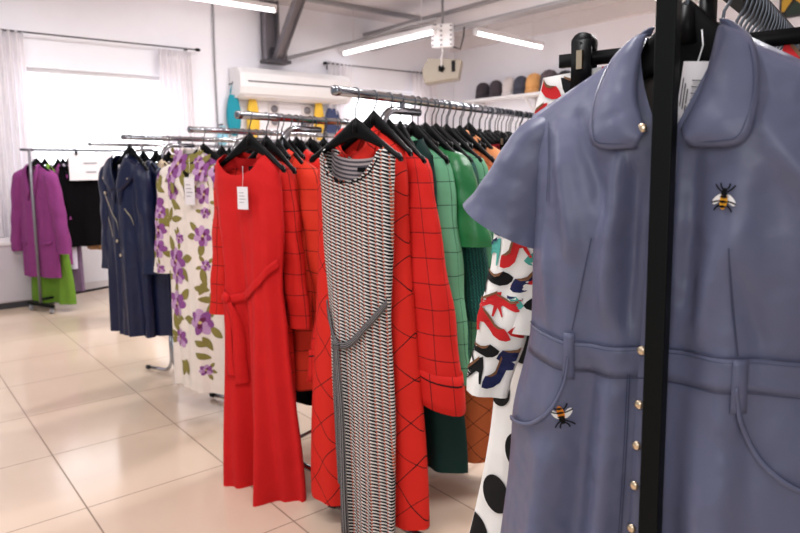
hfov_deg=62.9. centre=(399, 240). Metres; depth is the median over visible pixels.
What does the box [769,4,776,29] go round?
clothes hanger
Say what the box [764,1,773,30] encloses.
clothes hanger
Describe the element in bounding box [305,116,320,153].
clothes hanger
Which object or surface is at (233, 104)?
bag
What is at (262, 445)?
dress
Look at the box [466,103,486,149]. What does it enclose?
clothes hanger
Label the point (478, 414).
coat
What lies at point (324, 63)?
curtain rod
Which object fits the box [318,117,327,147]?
clothes hanger
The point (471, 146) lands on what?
clothes hanger
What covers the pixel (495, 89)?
hat
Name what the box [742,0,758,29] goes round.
clothes hanger
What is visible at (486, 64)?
wall
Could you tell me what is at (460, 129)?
clothes hanger
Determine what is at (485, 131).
clothes hanger
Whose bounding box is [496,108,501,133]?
clothes hanger
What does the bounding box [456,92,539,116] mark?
wall shelf
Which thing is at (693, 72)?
price tag
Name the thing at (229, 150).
clothes hanger
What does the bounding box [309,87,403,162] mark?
clothes hanger
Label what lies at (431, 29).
fluorescent light
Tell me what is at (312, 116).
clothes hanger
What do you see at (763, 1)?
clothes hanger
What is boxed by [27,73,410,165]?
sky
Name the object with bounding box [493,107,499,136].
clothes hanger
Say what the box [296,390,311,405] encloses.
coat
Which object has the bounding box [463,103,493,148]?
clothes hanger
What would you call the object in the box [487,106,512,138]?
clothes hanger
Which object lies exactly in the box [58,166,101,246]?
skirt
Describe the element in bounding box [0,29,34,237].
curtain
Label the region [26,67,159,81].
window
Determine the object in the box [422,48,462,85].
speaker
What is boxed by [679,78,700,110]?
print
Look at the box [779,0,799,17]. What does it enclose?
framed picture
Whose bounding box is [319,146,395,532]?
dress
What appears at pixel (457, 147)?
clothes hanger
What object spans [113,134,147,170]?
clothes hanger
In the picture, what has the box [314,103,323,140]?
bag
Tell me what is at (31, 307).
clothes rack
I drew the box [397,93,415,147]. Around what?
clothes hanger
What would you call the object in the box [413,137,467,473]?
coat
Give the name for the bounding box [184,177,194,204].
price tag
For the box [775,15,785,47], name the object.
clothes hanger
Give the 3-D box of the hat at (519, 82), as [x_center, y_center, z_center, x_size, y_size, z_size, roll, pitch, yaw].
[1.724,-2.211,9.309,0.234,0.270,0.238,-6,9,-39]
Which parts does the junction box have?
ceiling rod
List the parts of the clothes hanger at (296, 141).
shoulder frame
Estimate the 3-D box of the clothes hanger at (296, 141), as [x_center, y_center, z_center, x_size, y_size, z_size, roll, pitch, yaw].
[-0.452,-0.419,2.839,0.326,0.254,0.036,4,8,34]
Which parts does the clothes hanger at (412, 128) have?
shoulder frame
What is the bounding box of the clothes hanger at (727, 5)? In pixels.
[718,0,799,50]
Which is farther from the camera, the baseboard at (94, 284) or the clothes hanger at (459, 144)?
the baseboard at (94, 284)
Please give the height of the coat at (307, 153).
0.972 m
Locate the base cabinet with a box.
[0,237,54,309]
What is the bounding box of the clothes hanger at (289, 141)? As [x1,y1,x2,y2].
[287,114,304,159]
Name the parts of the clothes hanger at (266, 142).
shoulder frame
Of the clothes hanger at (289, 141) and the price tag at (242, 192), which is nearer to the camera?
the price tag at (242, 192)
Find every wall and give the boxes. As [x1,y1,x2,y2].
[0,0,453,281]
[454,0,799,132]
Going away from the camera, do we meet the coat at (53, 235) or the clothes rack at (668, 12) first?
the clothes rack at (668, 12)
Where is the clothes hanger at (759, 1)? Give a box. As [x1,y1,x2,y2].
[746,0,761,32]
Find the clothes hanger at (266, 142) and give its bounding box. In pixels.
[247,112,296,173]
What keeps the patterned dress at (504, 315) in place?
hanging from the rail
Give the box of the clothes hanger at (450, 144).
[430,98,453,148]
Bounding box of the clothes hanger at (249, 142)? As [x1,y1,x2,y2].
[213,111,285,172]
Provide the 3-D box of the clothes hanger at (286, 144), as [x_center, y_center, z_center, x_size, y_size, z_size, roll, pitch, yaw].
[-0.502,-0.410,2.765,0.326,0.254,0.036,4,8,34]
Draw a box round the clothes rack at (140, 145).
[87,142,232,151]
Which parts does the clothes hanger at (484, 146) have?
shoulder frame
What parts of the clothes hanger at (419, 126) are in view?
shoulder frame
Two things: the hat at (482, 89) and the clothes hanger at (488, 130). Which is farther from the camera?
the hat at (482, 89)
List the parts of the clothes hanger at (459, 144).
shoulder frame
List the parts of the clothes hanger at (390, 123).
shoulder frame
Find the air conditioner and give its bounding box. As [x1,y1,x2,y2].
[229,67,351,103]
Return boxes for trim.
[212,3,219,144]
[306,0,420,19]
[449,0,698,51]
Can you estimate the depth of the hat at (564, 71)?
8.64 m
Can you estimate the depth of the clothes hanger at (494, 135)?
2.95 m
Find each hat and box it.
[475,82,489,98]
[489,80,501,96]
[502,77,513,95]
[513,76,525,94]
[525,73,539,92]
[539,69,557,91]
[557,70,570,74]
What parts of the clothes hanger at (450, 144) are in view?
shoulder frame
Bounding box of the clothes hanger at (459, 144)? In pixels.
[441,99,460,146]
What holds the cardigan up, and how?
hanging from the clothes hanger at (457, 147)
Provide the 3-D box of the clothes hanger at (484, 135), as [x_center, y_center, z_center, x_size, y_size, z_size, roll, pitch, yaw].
[0.345,-0.494,2.865,0.200,0.199,0.036,3,8,27]
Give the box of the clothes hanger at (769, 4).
[759,0,770,30]
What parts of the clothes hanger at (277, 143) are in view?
shoulder frame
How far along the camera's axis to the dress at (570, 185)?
0.73 m
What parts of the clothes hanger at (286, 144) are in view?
shoulder frame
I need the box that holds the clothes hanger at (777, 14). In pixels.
[772,6,778,29]
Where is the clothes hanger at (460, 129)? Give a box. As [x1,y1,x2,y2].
[456,102,494,162]
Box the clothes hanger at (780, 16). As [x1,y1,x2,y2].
[776,10,781,28]
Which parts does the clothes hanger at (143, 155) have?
shoulder frame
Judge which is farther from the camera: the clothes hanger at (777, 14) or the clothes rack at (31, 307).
the clothes rack at (31, 307)
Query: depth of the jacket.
2.39 m
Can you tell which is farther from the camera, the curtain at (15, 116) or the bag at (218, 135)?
the bag at (218, 135)
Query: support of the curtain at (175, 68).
hanging from the curtain rod at (186, 49)
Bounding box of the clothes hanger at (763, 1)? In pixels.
[749,0,765,32]
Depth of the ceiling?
8.68 m
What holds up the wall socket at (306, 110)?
attached to the wall at (174, 23)
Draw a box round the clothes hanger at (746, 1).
[735,0,748,23]
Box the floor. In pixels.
[0,288,484,532]
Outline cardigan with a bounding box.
[453,149,488,357]
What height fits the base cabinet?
0.650 m
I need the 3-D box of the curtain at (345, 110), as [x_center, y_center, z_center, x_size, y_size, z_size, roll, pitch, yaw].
[-0.805,-1.214,9.171,0.452,2.490,0.094,-6,9,-39]
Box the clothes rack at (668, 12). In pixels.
[638,0,799,532]
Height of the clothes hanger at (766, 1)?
0.198 m
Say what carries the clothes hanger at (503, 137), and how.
hanging from the clothes rack at (336, 90)
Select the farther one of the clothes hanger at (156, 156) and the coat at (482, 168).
the clothes hanger at (156, 156)
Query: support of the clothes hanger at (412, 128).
hanging from the clothes rack at (336, 90)
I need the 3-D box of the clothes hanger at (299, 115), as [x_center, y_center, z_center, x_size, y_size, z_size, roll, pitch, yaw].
[-0.436,-0.450,2.862,0.180,0.199,0.036,5,9,41]
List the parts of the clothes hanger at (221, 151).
shoulder frame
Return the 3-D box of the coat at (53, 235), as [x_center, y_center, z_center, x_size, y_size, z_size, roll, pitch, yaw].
[-3.403,-0.192,6.159,0.781,1.067,0.138,2,7,21]
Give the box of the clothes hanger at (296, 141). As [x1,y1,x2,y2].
[292,115,306,152]
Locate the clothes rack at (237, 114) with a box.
[234,110,455,471]
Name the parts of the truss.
gusset plate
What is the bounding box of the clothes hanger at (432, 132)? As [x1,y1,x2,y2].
[421,117,454,151]
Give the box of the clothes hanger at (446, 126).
[443,100,482,162]
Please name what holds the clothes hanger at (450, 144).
hanging from the clothes rack at (336, 90)
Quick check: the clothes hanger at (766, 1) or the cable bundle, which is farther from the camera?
the cable bundle
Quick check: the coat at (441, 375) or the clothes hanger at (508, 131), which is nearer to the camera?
the coat at (441, 375)
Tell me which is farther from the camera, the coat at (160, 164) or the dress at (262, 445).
the coat at (160, 164)
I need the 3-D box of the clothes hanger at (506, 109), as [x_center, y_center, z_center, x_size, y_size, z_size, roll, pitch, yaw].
[0.498,-0.522,3.090,0.200,0.199,0.036,5,9,41]
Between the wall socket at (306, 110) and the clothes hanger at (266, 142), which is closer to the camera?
the clothes hanger at (266, 142)
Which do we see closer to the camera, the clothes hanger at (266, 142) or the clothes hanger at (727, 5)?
the clothes hanger at (727, 5)
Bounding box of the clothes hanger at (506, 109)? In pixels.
[504,109,509,135]
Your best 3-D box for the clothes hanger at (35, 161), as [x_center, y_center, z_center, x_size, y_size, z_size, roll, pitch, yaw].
[-3.378,-0.737,6.067,0.405,0.249,0.036,2,7,23]
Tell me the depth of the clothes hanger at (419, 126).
2.44 m
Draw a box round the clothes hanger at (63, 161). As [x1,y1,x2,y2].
[61,148,67,165]
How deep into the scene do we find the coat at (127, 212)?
3.93 m
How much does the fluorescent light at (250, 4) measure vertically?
0.242 m
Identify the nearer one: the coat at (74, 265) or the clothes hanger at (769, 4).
the clothes hanger at (769, 4)
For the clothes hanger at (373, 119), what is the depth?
2.21 m
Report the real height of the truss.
0.789 m
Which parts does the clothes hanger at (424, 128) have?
shoulder frame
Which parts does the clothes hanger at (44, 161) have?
shoulder frame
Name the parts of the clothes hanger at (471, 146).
shoulder frame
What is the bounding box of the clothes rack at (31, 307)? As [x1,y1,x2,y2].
[20,148,158,313]
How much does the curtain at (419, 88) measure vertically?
2.490 m
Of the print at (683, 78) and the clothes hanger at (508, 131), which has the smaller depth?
the print at (683, 78)
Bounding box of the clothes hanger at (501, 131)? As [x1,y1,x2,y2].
[500,108,504,132]
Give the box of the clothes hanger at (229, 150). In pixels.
[227,128,231,153]
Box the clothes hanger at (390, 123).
[387,92,426,163]
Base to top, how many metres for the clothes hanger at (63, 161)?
0.249 m
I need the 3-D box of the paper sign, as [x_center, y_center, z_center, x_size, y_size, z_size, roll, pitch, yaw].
[-3.015,-0.747,6.360,0.400,0.312,0.106,-6,9,-39]
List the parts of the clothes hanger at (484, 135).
shoulder frame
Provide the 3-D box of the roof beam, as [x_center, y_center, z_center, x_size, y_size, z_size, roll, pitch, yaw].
[2.859,-2.400,5.325,0.180,0.230,10.500,-6,9,-39]
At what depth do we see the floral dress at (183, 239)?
3.45 m
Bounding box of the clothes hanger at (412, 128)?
[406,95,449,163]
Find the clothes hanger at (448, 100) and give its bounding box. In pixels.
[447,100,468,145]
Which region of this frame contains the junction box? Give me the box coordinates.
[431,0,464,49]
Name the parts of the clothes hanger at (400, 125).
shoulder frame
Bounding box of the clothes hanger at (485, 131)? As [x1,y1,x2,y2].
[483,106,498,143]
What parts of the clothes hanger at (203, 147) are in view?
shoulder frame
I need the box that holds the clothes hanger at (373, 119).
[341,90,412,156]
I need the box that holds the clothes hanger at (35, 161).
[27,148,50,171]
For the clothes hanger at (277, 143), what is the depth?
2.72 m
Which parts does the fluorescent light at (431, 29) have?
suspension rod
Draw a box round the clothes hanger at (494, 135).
[490,107,498,138]
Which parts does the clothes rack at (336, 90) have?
leg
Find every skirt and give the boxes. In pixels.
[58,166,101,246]
[469,335,528,532]
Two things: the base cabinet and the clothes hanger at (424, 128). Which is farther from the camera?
the base cabinet
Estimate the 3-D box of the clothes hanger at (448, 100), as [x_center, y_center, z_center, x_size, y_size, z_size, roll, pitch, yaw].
[0.190,-0.466,2.640,0.200,0.199,0.036,4,8,32]
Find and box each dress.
[31,163,76,304]
[154,146,224,394]
[214,154,305,506]
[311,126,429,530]
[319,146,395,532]
[463,18,799,532]
[466,44,799,397]
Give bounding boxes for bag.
[217,123,227,144]
[226,81,240,135]
[247,99,259,136]
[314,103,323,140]
[324,108,339,132]
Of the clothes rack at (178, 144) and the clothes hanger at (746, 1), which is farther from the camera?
the clothes rack at (178, 144)
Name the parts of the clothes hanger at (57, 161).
shoulder frame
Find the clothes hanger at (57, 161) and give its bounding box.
[52,148,66,173]
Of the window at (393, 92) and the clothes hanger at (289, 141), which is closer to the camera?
the clothes hanger at (289, 141)
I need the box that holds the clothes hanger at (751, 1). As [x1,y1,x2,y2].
[739,0,753,26]
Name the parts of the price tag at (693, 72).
cord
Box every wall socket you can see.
[268,103,278,113]
[269,121,279,126]
[301,105,311,125]
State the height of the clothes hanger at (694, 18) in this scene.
0.216 m
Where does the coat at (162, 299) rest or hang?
hanging from the clothes hanger at (143, 155)
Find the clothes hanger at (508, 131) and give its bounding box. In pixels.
[507,109,512,133]
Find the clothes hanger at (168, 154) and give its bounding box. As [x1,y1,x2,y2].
[164,135,172,162]
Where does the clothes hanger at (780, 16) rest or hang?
hanging from the clothes rack at (668, 12)
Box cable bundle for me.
[286,18,436,59]
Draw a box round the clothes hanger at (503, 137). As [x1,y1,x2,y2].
[477,108,507,149]
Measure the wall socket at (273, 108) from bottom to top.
0.127 m
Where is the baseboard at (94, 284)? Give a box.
[85,280,108,289]
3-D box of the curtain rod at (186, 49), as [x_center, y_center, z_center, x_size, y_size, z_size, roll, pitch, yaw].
[-3.323,-2.139,7.067,2.375,0.099,0.130,-6,9,-39]
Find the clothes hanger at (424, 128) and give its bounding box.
[422,97,447,146]
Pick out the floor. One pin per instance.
(93, 439)
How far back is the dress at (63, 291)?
6.17 m
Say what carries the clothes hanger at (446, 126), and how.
hanging from the clothes rack at (336, 90)
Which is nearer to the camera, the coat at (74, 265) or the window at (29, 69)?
the coat at (74, 265)
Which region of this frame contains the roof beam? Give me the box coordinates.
[363,0,591,50]
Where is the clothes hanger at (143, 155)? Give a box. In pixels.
[139,135,156,170]
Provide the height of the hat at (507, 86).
0.280 m
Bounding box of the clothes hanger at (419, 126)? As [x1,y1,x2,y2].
[416,96,439,147]
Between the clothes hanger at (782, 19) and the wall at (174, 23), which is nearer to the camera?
the clothes hanger at (782, 19)
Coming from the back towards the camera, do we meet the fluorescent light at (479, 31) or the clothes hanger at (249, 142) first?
the fluorescent light at (479, 31)
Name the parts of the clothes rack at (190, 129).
leg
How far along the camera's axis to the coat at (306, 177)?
2.70 m
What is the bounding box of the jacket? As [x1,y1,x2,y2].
[439,147,492,247]
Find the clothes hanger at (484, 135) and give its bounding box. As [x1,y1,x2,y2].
[478,105,498,148]
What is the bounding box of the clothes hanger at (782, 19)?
[779,13,783,28]
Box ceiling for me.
[253,0,482,23]
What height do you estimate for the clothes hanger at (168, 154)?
0.254 m
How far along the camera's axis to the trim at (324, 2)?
8.62 m
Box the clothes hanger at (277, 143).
[272,113,290,160]
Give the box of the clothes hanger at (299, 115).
[299,115,309,150]
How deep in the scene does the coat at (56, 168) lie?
6.26 m
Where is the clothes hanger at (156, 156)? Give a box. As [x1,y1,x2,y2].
[150,135,166,165]
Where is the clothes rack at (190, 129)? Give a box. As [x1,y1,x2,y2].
[187,126,334,398]
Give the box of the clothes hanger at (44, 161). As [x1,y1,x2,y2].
[42,148,53,170]
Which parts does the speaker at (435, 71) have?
knob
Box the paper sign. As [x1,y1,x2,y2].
[68,148,111,180]
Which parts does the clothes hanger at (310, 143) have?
shoulder frame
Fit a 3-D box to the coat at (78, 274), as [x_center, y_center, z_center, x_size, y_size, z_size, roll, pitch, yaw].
[-3.252,-0.132,6.442,0.348,1.257,0.139,2,7,23]
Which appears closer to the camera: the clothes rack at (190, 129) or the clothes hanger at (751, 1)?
the clothes hanger at (751, 1)
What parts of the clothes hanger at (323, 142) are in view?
shoulder frame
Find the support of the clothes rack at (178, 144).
on the floor
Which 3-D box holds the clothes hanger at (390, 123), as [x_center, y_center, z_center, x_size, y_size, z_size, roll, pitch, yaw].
[-0.042,-0.396,2.307,0.317,0.254,0.036,4,8,34]
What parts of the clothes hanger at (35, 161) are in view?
shoulder frame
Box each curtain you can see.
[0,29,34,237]
[158,48,195,161]
[328,62,353,141]
[412,70,437,125]
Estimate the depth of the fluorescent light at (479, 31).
8.30 m
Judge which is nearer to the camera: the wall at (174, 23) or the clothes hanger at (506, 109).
the clothes hanger at (506, 109)
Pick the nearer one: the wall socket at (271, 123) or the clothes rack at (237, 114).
the clothes rack at (237, 114)
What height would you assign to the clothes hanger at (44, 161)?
0.249 m
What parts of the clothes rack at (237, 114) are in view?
leg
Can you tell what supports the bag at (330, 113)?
hanging from the wall at (174, 23)
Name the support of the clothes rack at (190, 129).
on the floor
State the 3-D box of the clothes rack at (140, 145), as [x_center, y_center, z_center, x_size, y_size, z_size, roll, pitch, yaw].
[-1.998,-0.120,6.116,0.552,1.550,1.822,4,8,34]
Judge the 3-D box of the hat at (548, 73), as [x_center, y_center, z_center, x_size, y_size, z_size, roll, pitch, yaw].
[2.037,-2.184,8.926,0.276,0.300,0.281,-6,9,-39]
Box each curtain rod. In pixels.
[2,29,200,51]
[323,62,422,73]
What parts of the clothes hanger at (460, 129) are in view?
shoulder frame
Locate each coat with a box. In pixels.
[10,164,71,277]
[51,164,72,264]
[51,164,77,268]
[68,164,84,291]
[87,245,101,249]
[98,153,158,337]
[144,159,168,167]
[145,159,172,335]
[209,152,310,398]
[275,149,317,390]
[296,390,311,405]
[303,149,318,168]
[307,151,465,416]
[411,135,468,385]
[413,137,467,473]
[463,149,493,362]
[464,149,493,463]
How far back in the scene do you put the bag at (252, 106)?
8.25 m
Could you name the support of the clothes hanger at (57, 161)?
hanging from the clothes rack at (31, 307)
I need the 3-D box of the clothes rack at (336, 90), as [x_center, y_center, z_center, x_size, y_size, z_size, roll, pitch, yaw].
[0.371,0.201,2.975,0.552,1.600,2.022,4,8,34]
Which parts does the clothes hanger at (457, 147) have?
shoulder frame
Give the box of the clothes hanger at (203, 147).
[185,126,219,163]
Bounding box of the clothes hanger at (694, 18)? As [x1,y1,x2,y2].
[641,0,719,79]
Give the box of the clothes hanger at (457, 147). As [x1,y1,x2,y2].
[433,99,472,162]
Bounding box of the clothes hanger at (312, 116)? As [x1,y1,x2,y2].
[312,116,321,153]
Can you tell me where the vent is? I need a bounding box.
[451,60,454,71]
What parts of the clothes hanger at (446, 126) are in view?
shoulder frame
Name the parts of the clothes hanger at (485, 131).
shoulder frame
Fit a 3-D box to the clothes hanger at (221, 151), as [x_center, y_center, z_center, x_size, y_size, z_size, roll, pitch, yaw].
[-0.947,-0.473,3.464,0.326,0.254,0.036,4,8,34]
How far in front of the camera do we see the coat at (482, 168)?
2.56 m
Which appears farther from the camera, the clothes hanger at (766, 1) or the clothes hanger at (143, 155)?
the clothes hanger at (143, 155)
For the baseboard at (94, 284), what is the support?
attached to the wall at (174, 23)
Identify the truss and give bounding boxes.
[260,0,305,65]
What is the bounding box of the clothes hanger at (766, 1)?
[754,0,768,31]
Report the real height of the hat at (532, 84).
0.280 m
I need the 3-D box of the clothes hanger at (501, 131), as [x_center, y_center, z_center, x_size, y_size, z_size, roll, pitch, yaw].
[0.471,-0.517,3.048,0.200,0.199,0.036,3,8,30]
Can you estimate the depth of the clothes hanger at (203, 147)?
3.35 m
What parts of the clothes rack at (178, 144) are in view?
leg, leg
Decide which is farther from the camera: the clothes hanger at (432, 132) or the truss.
the truss
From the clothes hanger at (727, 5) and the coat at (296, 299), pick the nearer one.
the clothes hanger at (727, 5)
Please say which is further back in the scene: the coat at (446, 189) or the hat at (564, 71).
the hat at (564, 71)
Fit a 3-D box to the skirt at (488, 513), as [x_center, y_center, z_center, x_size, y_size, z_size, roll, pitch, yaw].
[0.381,0.399,0.994,0.778,1.125,0.111,5,9,42]
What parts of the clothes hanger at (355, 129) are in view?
shoulder frame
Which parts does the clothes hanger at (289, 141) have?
shoulder frame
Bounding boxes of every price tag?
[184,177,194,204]
[237,166,247,209]
[678,29,708,121]
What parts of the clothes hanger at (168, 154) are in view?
shoulder frame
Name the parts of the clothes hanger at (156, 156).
shoulder frame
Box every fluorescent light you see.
[197,0,276,12]
[339,0,439,55]
[473,14,544,49]
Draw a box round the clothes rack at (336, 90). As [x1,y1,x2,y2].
[328,85,533,532]
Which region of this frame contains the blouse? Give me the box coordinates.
[466,130,500,158]
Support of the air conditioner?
attached to the wall at (174, 23)
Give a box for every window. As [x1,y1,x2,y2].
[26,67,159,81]
[365,89,411,120]
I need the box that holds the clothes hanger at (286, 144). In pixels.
[273,113,302,163]
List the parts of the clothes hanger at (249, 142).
shoulder frame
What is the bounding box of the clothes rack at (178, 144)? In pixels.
[120,134,319,370]
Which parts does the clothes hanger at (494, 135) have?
shoulder frame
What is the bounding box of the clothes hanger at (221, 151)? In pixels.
[216,127,228,156]
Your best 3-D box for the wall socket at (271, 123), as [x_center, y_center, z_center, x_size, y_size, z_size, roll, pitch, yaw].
[-1.656,-1.527,8.565,0.148,0.068,0.050,-6,9,-39]
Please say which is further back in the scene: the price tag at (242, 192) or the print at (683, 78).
the price tag at (242, 192)
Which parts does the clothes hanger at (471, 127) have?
shoulder frame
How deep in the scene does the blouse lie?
2.72 m

